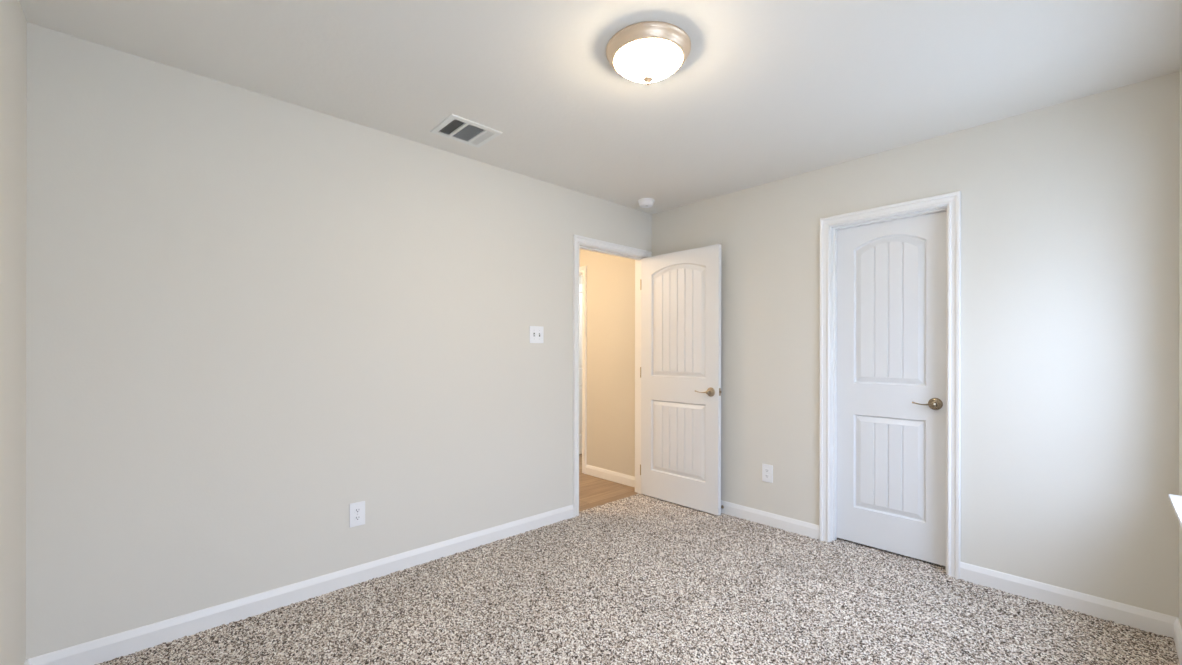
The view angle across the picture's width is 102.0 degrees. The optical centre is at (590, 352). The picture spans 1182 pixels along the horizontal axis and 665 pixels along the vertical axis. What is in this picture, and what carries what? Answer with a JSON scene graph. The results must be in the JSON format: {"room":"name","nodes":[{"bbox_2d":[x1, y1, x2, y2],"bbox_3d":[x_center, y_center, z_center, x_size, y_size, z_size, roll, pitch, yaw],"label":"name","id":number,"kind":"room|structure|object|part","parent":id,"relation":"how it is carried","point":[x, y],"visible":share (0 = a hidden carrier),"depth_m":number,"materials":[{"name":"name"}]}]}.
{"room":"empty bedroom","nodes":[
{"label":"empty bedroom","id":0,"kind":"room"},
{"bbox_2d":[0,0,26,664],"bbox_3d":[-1.123,0.004,0.654,0.115,2.440,2.924,0,0,-43],"label":"wall","id":1,"kind":"structure","parent":0,"point":[13,23],"depth_m":1.58,"materials":[{"name":"beige paint"}]},
{"bbox_2d":[26,22,651,658],"bbox_3d":[-0.814,0.005,3.021,3.795,2.440,0.115,0,0,-43],"label":"wall","id":2,"kind":"structure","parent":0,"point":[253,318],"depth_m":2.23,"materials":[{"name":"beige paint"}]},
{"bbox_2d":[26,505,573,664],"bbox_3d":[-1.104,1.177,2.663,2.656,0.094,0.014,0,0,-43],"label":"baseboard","id":3,"kind":"structure","parent":2,"relation":"attached to","point":[104,649],"depth_m":2.27,"materials":[{"name":"white wood"}]},
{"bbox_2d":[349,501,364,527],"bbox_3d":[-1.239,0.856,2.542,0.078,0.125,0.008,0,0,-43],"label":"wall outlet","id":4,"kind":"object","parent":2,"relation":"attached to","point":[357,510],"visible":1,"depth_m":2.54,"materials":[{"name":"white plastic"}]},
{"bbox_2d":[354,515,360,520],"bbox_3d":[-1.238,0.876,2.540,0.034,0.025,0.002,0,0,-43],"label":"socket","id":5,"kind":"object","parent":4,"relation":"attached to","point":[356,517],"depth_m":2.54,"materials":[{"name":"grey plastic"}]},
{"bbox_2d":[354,508,360,512],"bbox_3d":[-1.238,0.836,2.540,0.034,0.025,0.002,0,0,-43],"label":"socket","id":6,"kind":"object","parent":4,"relation":"attached to","point":[356,510],"depth_m":2.54,"materials":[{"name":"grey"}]},
{"bbox_2d":[530,326,543,342],"bbox_3d":[-0.375,-0.126,3.338,0.118,0.118,0.020,0,0,-43],"label":"light switch","id":7,"kind":"object","parent":2,"relation":"attached to","point":[536,332],"visible":1,"depth_m":3.34,"materials":[{"name":"white plastic"}]},
{"bbox_2d":[573,234,651,516],"bbox_3d":[0.150,0.173,3.920,0.890,2.107,0.155,0,0,-43],"label":"door frame","id":8,"kind":"structure","parent":2,"relation":"attached to","point":[579,242],"depth_m":3.77,"materials":[{"name":"white wood"}]},
{"bbox_3d":[0.151,0.204,3.919,0.766,2.045,0.037,0,0,-43],"label":"stop moulding","id":9,"kind":"part","parent":8,"relation":"part of","materials":[{"name":"white wood"}]},
{"bbox_2d":[640,244,720,515],"bbox_3d":[0.682,0.201,3.838,0.095,2.026,0.777,0,0,-43],"label":"door","id":10,"kind":"structure","parent":2,"relation":"in","point":[680,369],"depth_m":3.81,"materials":[{"name":"white wood"}]},
{"bbox_2d":[19,0,1181,213],"bbox_3d":[0.236,-1.263,1.897,3.795,0.100,3.189,0,0,-43],"label":"ceiling","id":11,"kind":"structure","parent":0,"point":[765,91],"depth_m":2.03,"materials":[{"name":"white paint"}]},
{"bbox_2d":[430,114,502,147],"bbox_3d":[-0.685,-1.211,2.632,0.299,0.008,0.259,0,0,-43],"label":"ceiling vent","id":12,"kind":"object","parent":11,"relation":"in","point":[454,127],"visible":1,"depth_m":2.62,"materials":[{"name":"white metal"}]},
{"bbox_2d":[638,198,654,207],"bbox_3d":[0.440,-1.188,3.815,0.134,0.050,0.134,0,0,-43],"label":"smoke detector","id":13,"kind":"object","parent":11,"relation":"attached to","point":[643,202],"visible":1,"depth_m":3.77,"materials":[{"name":"white plastic"}]},
{"bbox_2d":[606,21,690,84],"bbox_3d":[0.229,-1.142,1.916,0.336,0.143,0.336,0,0,-43],"label":"ceiling light","id":14,"kind":"object","parent":11,"relation":"attached to","point":[647,52],"visible":1,"depth_m":1.83,"materials":[{"name":"white glass"}]},
{"bbox_3d":[0.229,-1.135,1.916,0.269,0.075,0.269,0,0,-43],"label":"lamp shade","id":15,"kind":"part","parent":14,"relation":"part of","materials":[{"name":"white glass"}]},
{"bbox_2d":[95,454,1179,664],"bbox_3d":[0.286,1.247,3.305,5.565,0.059,4.872,0,0,-43],"label":"floor","id":16,"kind":"structure","parent":0,"point":[638,579],"depth_m":2.26,"materials":[{"name":"carpet"}]},
{"bbox_2d":[579,71,1178,616],"bbox_3d":[0.967,0.008,3.834,0.149,2.440,5.024,0,0,-43],"label":"wall","id":17,"kind":"structure","parent":0,"point":[1070,209],"depth_m":2.43,"materials":[{"name":"beige paint"}]},
{"bbox_2d":[579,284,581,453],"bbox_3d":[-0.153,0.193,5.708,0.750,2.026,0.035,0,0,-43],"label":"door","id":18,"kind":"structure","parent":17,"relation":"in","point":[580,285],"depth_m":5.71,"materials":[{"name":"white wood"}]},
{"bbox_2d":[579,266,586,473],"bbox_3d":[-0.311,0.172,5.214,0.135,2.107,0.886,0,0,-43],"label":"door frame","id":19,"kind":"structure","parent":17,"relation":"attached to","point":[582,270],"depth_m":4.86,"materials":[{"name":"white wood"}]},
{"bbox_2d":[585,464,634,486],"bbox_3d":[0.209,1.180,4.575,0.014,0.094,0.761,0,0,-43],"label":"baseboard","id":20,"kind":"structure","parent":17,"relation":"attached to","point":[628,480],"depth_m":4.59,"materials":[{"name":"white wood"}]},
{"bbox_2d":[762,464,772,482],"bbox_3d":[1.254,0.857,3.409,0.008,0.125,0.078,0,0,-43],"label":"wall outlet","id":21,"kind":"object","parent":17,"relation":"attached to","point":[767,470],"visible":1,"depth_m":3.41,"materials":[{"name":"white plastic"}]},
{"bbox_2d":[721,500,818,539],"bbox_3d":[1.011,1.181,3.665,0.014,0.094,1.435,0,0,-43],"label":"baseboard","id":22,"kind":"structure","parent":17,"relation":"attached to","point":[803,528],"depth_m":3.38,"materials":[{"name":"white wood"}]},
{"bbox_2d":[819,191,960,578],"bbox_3d":[1.794,0.176,2.907,0.135,2.107,0.738,0,0,-43],"label":"door frame","id":23,"kind":"structure","parent":17,"relation":"attached to","point":[950,203],"depth_m":2.85,"materials":[{"name":"white wood"}]},
{"bbox_3d":[1.801,0.207,2.914,0.036,2.045,0.614,0,0,-43],"label":"stop moulding","id":24,"kind":"part","parent":23,"relation":"part of","materials":[{"name":"white wood"}]},
{"bbox_2d":[836,211,945,565],"bbox_3d":[1.807,0.199,2.920,0.095,2.024,0.608,0,0,-43],"label":"door","id":25,"kind":"structure","parent":17,"relation":"in","point":[891,275],"depth_m":2.91,"materials":[{"name":"white wood"}]},
{"bbox_3d":[1.923,0.294,2.763,0.052,0.026,0.118,0,0,-43],"label":"handle","id":26,"kind":"part","parent":25,"relation":"part of","materials":[{"name":"silver metal"}]},
{"bbox_2d":[960,562,1176,637],"bbox_3d":[2.260,1.183,2.326,0.014,0.094,0.751,0,0,-43],"label":"baseboard","id":27,"kind":"structure","parent":17,"relation":"attached to","point":[1146,620],"depth_m":2.28,"materials":[{"name":"white wood"}]},
{"bbox_2d":[1178,63,1181,628],"bbox_3d":[1.229,0.008,0.746,3.680,2.440,0.150,0,0,-43],"label":"wall","id":28,"kind":"structure","parent":0,"point":[1180,71],"depth_m":2.01,"materials":[{"name":"beige paint"}]},
{"bbox_2d":[1168,494,1181,526],"bbox_3d":[1.982,-0.080,1.493,0.990,1.440,0.175,0,0,-43],"label":"window sill","id":29,"kind":"structure","parent":28,"relation":"in","point":[1176,500],"depth_m":1.76,"materials":[{"name":"white plastic"}]},
{"bbox_2d":[1174,617,1181,664],"bbox_3d":[1.213,1.181,0.845,3.565,0.094,0.014,0,0,-43],"label":"baseboard","id":30,"kind":"structure","parent":28,"relation":"attached to","point":[1177,627],"depth_m":1.96,"materials":[{"name":"white wood"}]}
]}

